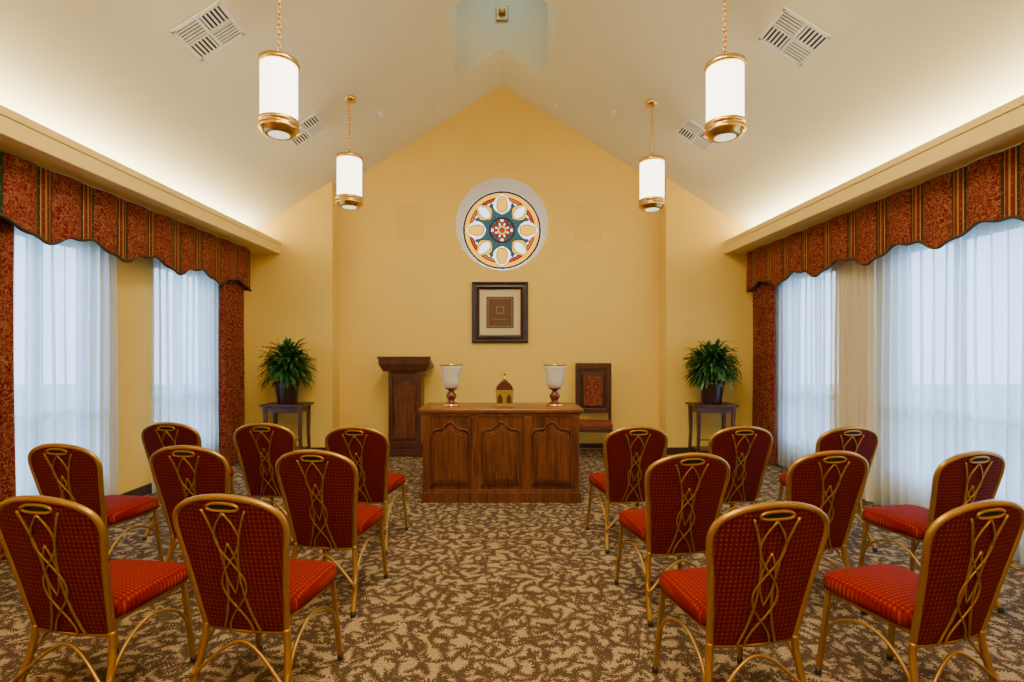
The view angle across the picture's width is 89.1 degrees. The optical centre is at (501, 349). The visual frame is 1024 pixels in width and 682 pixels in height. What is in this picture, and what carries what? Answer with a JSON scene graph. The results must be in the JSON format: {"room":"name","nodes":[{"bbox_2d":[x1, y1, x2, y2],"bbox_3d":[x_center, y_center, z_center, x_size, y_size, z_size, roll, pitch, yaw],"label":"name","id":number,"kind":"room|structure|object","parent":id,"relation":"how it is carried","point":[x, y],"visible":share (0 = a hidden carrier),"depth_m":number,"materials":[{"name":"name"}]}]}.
{"room":"house of worship","nodes":[
{"label":"house of worship","id":0,"kind":"room"},
{"bbox_2d":[116,257,244,494],"bbox_3d":[-3.780,-0.080,2.750,0.160,3.160,9.500,0,0,0],"label":"wall","id":1,"kind":"structure","parent":0,"point":[134,278],"depth_m":5.24,"materials":[{"name":"yellow paint"}]},
{"bbox_2d":[0,217,15,560],"bbox_3d":[-3.539,0.070,3.480,0.091,2.820,0.575,0,0,0],"label":"drape","id":2,"kind":"object","parent":1,"relation":"hanging from","point":[7,411],"visible":0.71,"depth_m":3.71,"materials":[{"name":"red fabric"}]},
{"bbox_2d":[14,226,117,495],"bbox_3d":[-3.600,0.070,4.280,0.085,2.820,1.176,0,0,0],"label":"sheer curtain","id":3,"kind":"object","parent":1,"relation":"hanging from","point":[66,337],"visible":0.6,"depth_m":4.25,"materials":[{"name":"white fabric"}]},
{"bbox_2d":[0,151,251,291],"bbox_3d":[-3.555,-1.083,4.161,0.279,0.573,5.929,0,0,0],"label":"valance","id":4,"kind":"object","parent":1,"relation":"hanging from","point":[54,208],"visible":1,"depth_m":4.49,"materials":[{"name":"red fabric"}]},
{"bbox_2d":[120,483,151,495],"bbox_3d":[-3.692,1.450,2.740,0.015,0.100,9.480,0,0,0],"label":"baseboard","id":5,"kind":"structure","parent":1,"relation":"attached to","point":[144,490],"depth_m":5.32,"materials":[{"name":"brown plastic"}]},
{"bbox_2d":[0,104,280,253],"bbox_3d":[-3.440,-1.470,2.740,0.520,0.180,9.480,0,0,0],"label":"trim","id":6,"kind":"structure","parent":1,"relation":"attached to","point":[25,138],"depth_m":4.33,"materials":[{"name":"beige paint"}]},
{"bbox_2d":[152,258,218,493],"bbox_3d":[-3.600,0.070,6.005,0.085,2.820,1.326,0,0,0],"label":"sheer curtain","id":7,"kind":"object","parent":1,"relation":"hanging from","point":[185,390],"visible":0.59,"depth_m":5.90,"materials":[{"name":"white fabric"}]},
{"bbox_2d":[218,280,244,464],"bbox_3d":[-3.520,0.070,6.800,0.092,2.820,0.616,0,0,0],"label":"drape","id":8,"kind":"object","parent":1,"relation":"hanging from","point":[231,388],"visible":0.7,"depth_m":6.69,"materials":[{"name":"red fabric"}]},
{"bbox_2d":[245,86,752,446],"bbox_3d":[0.000,-1.260,7.690,7.720,5.520,0.420,0,0,0],"label":"wall","id":9,"kind":"structure","parent":0,"point":[656,285],"depth_m":7.80,"materials":[{"name":"yellow paint"}]},
{"bbox_2d":[472,282,527,342],"bbox_3d":[-0.030,-0.562,7.770,0.840,0.910,0.060,0,0,0],"label":"framed picture","id":10,"kind":"object","parent":9,"relation":"attached to","point":[499,309],"visible":1,"depth_m":7.78,"materials":[{"name":"brown wood"}]},
{"bbox_2d":[486,297,513,327],"bbox_3d":[-0.030,-0.562,7.782,0.410,0.470,0.010,0,0,0],"label":"print","id":11,"kind":"object","parent":10,"relation":"attached to","point":[499,310],"depth_m":7.78},
{"bbox_2d":[463,191,540,268],"bbox_3d":[0.000,-1.885,8.180,1.230,1.230,0.001,0,0,0],"label":"window","id":12,"kind":"structure","parent":9,"relation":"in","point":[502,229],"depth_m":8.18,"materials":[{"name":"multicoloured glass"}]},
{"bbox_2d":[456,178,547,269],"bbox_3d":[0.000,-1.885,8.000,1.380,1.380,0.400,0,0,0],"label":"trim","id":13,"kind":"structure","parent":9,"relation":"attached to","point":[501,184],"depth_m":7.98,"materials":[{"name":"white paint"}]},
{"bbox_2d":[311,443,707,453],"bbox_3d":[0.000,1.450,7.633,7.400,0.100,0.335,0,0,0],"label":"baseboard","id":14,"kind":"structure","parent":9,"relation":"attached to","point":[670,450],"depth_m":7.46,"materials":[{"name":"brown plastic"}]},
{"bbox_2d":[0,0,1023,228],"bbox_3d":[0.000,-2.754,2.870,7.720,2.432,10.060,0,0,0],"label":"ceiling","id":15,"kind":"structure","parent":0,"point":[111,77],"depth_m":4.84,"materials":[{"name":"beige paint"}]},
{"bbox_2d":[170,0,244,61],"bbox_3d":[-2.306,-2.504,4.100,0.372,0.242,0.400,0,0,0],"label":"ceiling vent","id":16,"kind":"object","parent":15,"relation":"in","point":[210,30],"visible":1,"depth_m":4.08,"materials":[{"name":"white metal"}]},
{"bbox_2d":[257,0,299,140],"bbox_3d":[-1.745,-2.308,4.070,0.308,1.265,0.308,0,0,0],"label":"pendant lamp","id":17,"kind":"object","parent":15,"relation":"hanging from","point":[277,119],"visible":1,"depth_m":3.96,"materials":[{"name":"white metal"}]},
{"bbox_2d":[289,113,326,147],"bbox_3d":[-2.266,-2.530,6.000,0.372,0.242,0.400,0,0,0],"label":"ceiling vent","id":18,"kind":"object","parent":15,"relation":"in","point":[311,126],"visible":0.8,"depth_m":6.04,"materials":[{"name":"white metal"}]},
{"bbox_2d":[335,95,362,209],"bbox_3d":[-1.745,-2.278,5.950,0.308,1.305,0.308,0,0,0],"label":"pendant lamp","id":19,"kind":"object","parent":15,"relation":"hanging from","point":[349,164],"visible":0.98,"depth_m":5.84,"materials":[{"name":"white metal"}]},
{"bbox_2d":[445,0,558,76],"bbox_3d":[0.000,-4.271,6.175,1.200,1.358,1.350,0,0,0],"label":"skylight","id":20,"kind":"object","parent":15,"relation":"attached to","point":[475,34],"depth_m":6.85,"materials":[{"name":"paint"}]},
{"bbox_2d":[496,5,507,20],"bbox_3d":[0.000,-4.426,6.809,0.160,0.200,0.100,0,0,0],"label":"light fixture","id":21,"kind":"object","parent":20,"relation":"attached to","point":[501,10],"visible":1,"depth_m":6.82,"materials":[{"name":"beige"}]},
{"bbox_2d":[638,99,665,211],"bbox_3d":[1.745,-2.278,6.050,0.308,1.305,0.308,0,0,0],"label":"pendant lamp","id":22,"kind":"object","parent":15,"relation":"hanging from","point":[652,199],"visible":0.99,"depth_m":5.94,"materials":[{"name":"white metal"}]},
{"bbox_2d":[676,118,713,151],"bbox_3d":[2.286,-2.517,6.100,0.372,0.242,0.400,0,0,0],"label":"ceiling vent","id":23,"kind":"object","parent":15,"relation":"in","point":[689,130],"visible":0.86,"depth_m":6.12,"materials":[{"name":"white metal"}]},
{"bbox_2d":[704,0,746,142],"bbox_3d":[1.745,-2.288,4.070,0.308,1.265,0.308,0,0,0],"label":"pendant lamp","id":24,"kind":"object","parent":15,"relation":"hanging from","point":[725,119],"visible":1,"depth_m":3.96,"materials":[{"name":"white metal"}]},
{"bbox_2d":[758,6,832,65],"bbox_3d":[2.326,-2.492,4.150,0.372,0.242,0.400,0,0,0],"label":"ceiling vent","id":25,"kind":"object","parent":15,"relation":"in","point":[790,34],"visible":1,"depth_m":4.13,"materials":[{"name":"white metal"}]},
{"bbox_2d":[0,450,1023,681],"bbox_3d":[0.000,1.560,3.170,7.720,0.120,10.660,0,0,0],"label":"floor","id":26,"kind":"structure","parent":0,"point":[471,592],"depth_m":2.88,"materials":[{"name":"brown carpet"}]},
{"bbox_2d":[27,443,163,560],"bbox_3d":[-2.624,1.028,3.386,0.500,0.943,0.580,0,0,8],"label":"banquet chair","id":27,"kind":"object","parent":26,"relation":"on","point":[74,473],"visible":0.7,"depth_m":3.17,"materials":[{"name":"red fabric"}]},
{"bbox_2d":[0,495,196,681],"bbox_3d":[-1.740,1.028,2.265,0.500,0.943,0.580,0,0,9],"label":"banquet chair","id":28,"kind":"object","parent":26,"relation":"on","point":[55,549],"visible":1,"depth_m":2.08,"materials":[{"name":"red fabric"}]},
{"bbox_2d":[141,422,234,540],"bbox_3d":[-2.573,1.028,4.307,0.500,0.943,0.580,0,0,6],"label":"banquet chair","id":29,"kind":"object","parent":26,"relation":"on","point":[155,436],"visible":0.4,"depth_m":4.05,"materials":[{"name":"red fabric"}]},
{"bbox_2d":[149,445,266,601],"bbox_3d":[-1.833,1.028,3.317,0.500,0.943,0.580,0,0,6],"label":"banquet chair","id":30,"kind":"object","parent":26,"relation":"on","point":[179,472],"visible":0.56,"depth_m":3.08,"materials":[{"name":"red fabric"}]},
{"bbox_2d":[173,494,342,681],"bbox_3d":[-1.040,1.028,2.285,0.500,0.943,0.580,0,0,9],"label":"banquet chair","id":31,"kind":"object","parent":26,"relation":"on","point":[244,578],"visible":1,"depth_m":2.09,"materials":[{"name":"red fabric"}]},
{"bbox_2d":[234,423,296,545],"bbox_3d":[-1.817,1.028,4.257,0.500,0.943,0.580,0,0,5],"label":"banquet chair","id":32,"kind":"object","parent":26,"relation":"on","point":[259,446],"visible":0.73,"depth_m":4.03,"materials":[{"name":"red fabric"}]},
{"bbox_2d":[259,402,313,449],"bbox_3d":[-2.912,1.113,7.060,0.580,0.776,0.400,0,0,0],"label":"plant stand","id":33,"kind":"object","parent":26,"relation":"on","point":[275,408],"visible":0.59,"depth_m":6.90,"materials":[{"name":"brown wood"}]},
{"bbox_2d":[257,337,316,403],"bbox_3d":[-2.912,0.268,7.059,0.760,0.915,0.761,0,0,0],"label":"potted plant","id":34,"kind":"object","parent":33,"relation":"on","point":[290,368],"visible":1,"depth_m":6.94,"materials":[{"name":"green plant"}]},
{"bbox_2d":[275,449,387,618],"bbox_3d":[-1.020,1.028,3.185,0.500,0.943,0.580,0,0,9],"label":"banquet chair","id":35,"kind":"object","parent":26,"relation":"on","point":[319,488],"visible":0.97,"depth_m":2.98,"materials":[{"name":"red fabric"}]},
{"bbox_2d":[325,426,407,554],"bbox_3d":[-1.044,1.028,4.086,0.500,0.943,0.580,0,0,8],"label":"banquet chair","id":36,"kind":"object","parent":26,"relation":"on","point":[368,448],"visible":0.71,"depth_m":3.86,"materials":[{"name":"red fabric"}]},
{"bbox_2d":[377,356,433,456],"bbox_3d":[-1.370,0.795,7.492,0.750,1.410,0.485,0,0,0],"label":"lectern","id":37,"kind":"object","parent":26,"relation":"on","point":[406,375],"visible":0.89,"depth_m":7.32,"materials":[{"name":"brown wood"}]},
{"bbox_2d":[418,402,583,502],"bbox_3d":[-0.010,1.038,5.400,1.620,0.925,0.620,0,0,0],"label":"altar table","id":38,"kind":"object","parent":26,"relation":"on","point":[474,452],"visible":1,"depth_m":5.10,"materials":[{"name":"brown wood"}]},
{"bbox_2d":[440,364,462,405],"bbox_3d":[-0.524,0.361,5.380,0.242,0.428,0.242,0,0,0],"label":"candle holder","id":39,"kind":"object","parent":38,"relation":"on","point":[451,372],"visible":1,"depth_m":5.31,"materials":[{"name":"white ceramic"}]},
{"bbox_2d":[440,366,461,387],"bbox_3d":[-0.524,0.274,5.380,0.236,0.237,0.236,0,0,0],"label":"glass cup","id":40,"kind":"object","parent":39,"relation":"on","point":[451,374],"depth_m":5.30,"materials":[{"name":"white glass"}]},
{"bbox_2d":[495,372,513,405],"bbox_3d":[0.026,0.403,5.380,0.192,0.345,0.144,0,0,0],"label":"ornate casket","id":41,"kind":"object","parent":38,"relation":"on","point":[504,390],"visible":1,"depth_m":5.32,"materials":[{"name":"gold metal"}]},
{"bbox_2d":[543,364,565,405],"bbox_3d":[0.545,0.361,5.380,0.242,0.428,0.242,0,0,0],"label":"candle holder","id":42,"kind":"object","parent":38,"relation":"on","point":[554,373],"visible":1,"depth_m":5.31,"materials":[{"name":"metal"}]},
{"bbox_2d":[544,366,565,387],"bbox_3d":[0.545,0.274,5.380,0.236,0.237,0.236,0,0,0],"label":"glass cup","id":43,"kind":"object","parent":42,"relation":"on","point":[554,374],"depth_m":5.30,"materials":[{"name":"white glass"}]},
{"bbox_2d":[575,363,612,450],"bbox_3d":[1.308,0.846,7.408,0.520,1.311,0.495,0,0,8],"label":"chair","id":44,"kind":"object","parent":26,"relation":"on","point":[592,380],"visible":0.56,"depth_m":7.58,"materials":[{"name":"brown wood"}]},
{"bbox_2d":[586,426,667,553],"bbox_3d":[0.964,1.028,4.096,0.500,0.943,0.580,0,0,-8],"label":"banquet chair","id":45,"kind":"object","parent":26,"relation":"on","point":[628,452],"visible":0.84,"depth_m":3.88,"materials":[{"name":"red fabric"}]},
{"bbox_2d":[614,452,729,626],"bbox_3d":[0.990,1.028,3.095,0.500,0.943,0.580,0,0,-9],"label":"banquet chair","id":46,"kind":"object","parent":26,"relation":"on","point":[685,492],"visible":0.91,"depth_m":2.89,"materials":[{"name":"red fabric"}]},
{"bbox_2d":[685,402,738,452],"bbox_3d":[2.844,1.113,7.060,0.580,0.776,0.400,0,0,0],"label":"plant stand","id":47,"kind":"object","parent":26,"relation":"on","point":[698,407],"visible":0.68,"depth_m":6.90,"materials":[{"name":"brown wood"}]},
{"bbox_2d":[691,439,709,451],"bbox_3d":[2.844,1.272,7.055,0.470,0.175,0.320,0,0,0],"label":"shelf","id":48,"kind":"object","parent":47,"relation":"attached to","point":[698,448],"depth_m":6.91,"materials":[{"name":"brown wood"}]},
{"bbox_2d":[682,338,741,403],"bbox_3d":[2.848,0.278,7.060,0.759,0.894,0.761,0,0,0],"label":"potted plant","id":49,"kind":"object","parent":47,"relation":"on","point":[715,366],"visible":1,"depth_m":6.93,"materials":[{"name":"green plant"}]},
{"bbox_2d":[708,426,772,513],"bbox_3d":[1.753,1.028,4.097,0.500,0.943,0.580,0,0,-6],"label":"banquet chair","id":50,"kind":"object","parent":26,"relation":"on","point":[746,449],"visible":0.73,"depth_m":3.88,"materials":[{"name":"red fabric"}]},
{"bbox_2d":[652,501,829,681],"bbox_3d":[0.970,1.028,2.185,0.500,0.943,0.580,0,0,-9],"label":"banquet chair","id":51,"kind":"object","parent":26,"relation":"on","point":[753,589],"visible":1,"depth_m":1.99,"materials":[{"name":"red fabric"}]},
{"bbox_2d":[786,450,868,614],"bbox_3d":[1.804,1.028,3.156,0.500,0.943,0.580,0,0,-8],"label":"banquet chair","id":52,"kind":"object","parent":26,"relation":"on","point":[833,481],"visible":0.62,"depth_m":2.92,"materials":[{"name":"red fabric"}]},
{"bbox_2d":[778,426,878,554],"bbox_3d":[2.529,1.028,4.076,0.500,0.943,0.580,0,0,-7],"label":"banquet chair","id":53,"kind":"object","parent":26,"relation":"on","point":[863,441],"visible":0.41,"depth_m":3.82,"materials":[{"name":"red fabric"}]},
{"bbox_2d":[814,499,1023,681],"bbox_3d":[1.743,1.028,2.199,0.500,0.943,0.580,0,0,-15],"label":"banquet chair","id":54,"kind":"object","parent":26,"relation":"on","point":[968,551],"visible":1,"depth_m":2.02,"materials":[{"name":"red fabric"}]},
{"bbox_2d":[858,450,1005,613],"bbox_3d":[2.582,1.028,3.151,0.500,0.943,0.580,0,0,-13],"label":"banquet chair","id":55,"kind":"object","parent":26,"relation":"on","point":[961,479],"visible":0.59,"depth_m":2.94,"materials":[{"name":"red fabric"}]},
{"bbox_3d":[3.780,-0.080,2.750,0.160,3.160,9.500,0,0,0],"label":"wall","id":56,"kind":"structure","parent":0,"visible":0},
{"bbox_2d":[752,281,776,463],"bbox_3d":[3.521,0.070,6.990,0.092,2.820,0.555,0,0,0],"label":"drape","id":57,"kind":"object","parent":56,"relation":"hanging from","point":[764,408],"visible":0.77,"depth_m":6.91,"materials":[{"name":"red fabric"}]},
{"bbox_2d":[776,269,830,468],"bbox_3d":[3.600,0.070,6.285,0.086,2.820,1.166,0,0,0],"label":"sheer curtain","id":58,"kind":"object","parent":56,"relation":"hanging from","point":[803,301],"visible":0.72,"depth_m":6.23,"materials":[{"name":"white fabric"}]},
{"bbox_2d":[830,259,875,501],"bbox_3d":[3.600,0.070,5.345,0.081,2.820,0.686,0,0,0],"label":"sheer curtain","id":59,"kind":"object","parent":56,"relation":"hanging from","point":[853,284],"visible":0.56,"depth_m":5.29,"materials":[{"name":"beige fabric"}]},
{"bbox_2d":[723,95,1023,253],"bbox_3d":[3.440,-1.470,2.740,0.520,0.180,9.480,0,0,0],"label":"trim","id":60,"kind":"structure","parent":56,"relation":"attached to","point":[1000,129],"depth_m":4.18,"materials":[{"name":"beige paint"}]},
{"bbox_2d":[746,142,1023,292],"bbox_3d":[3.555,-1.083,4.242,0.279,0.573,6.086,0,0,0],"label":"valance","id":61,"kind":"object","parent":56,"relation":"hanging from","point":[940,210],"visible":1,"depth_m":4.41,"materials":[{"name":"red fabric"}]},
{"bbox_2d":[873,219,1023,565],"bbox_3d":[3.600,0.070,3.640,0.086,2.820,2.696,0,0,0],"label":"sheer curtain","id":62,"kind":"object","parent":56,"relation":"hanging from","point":[949,319],"visible":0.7,"depth_m":4.17,"materials":[{"name":"white fabric"}]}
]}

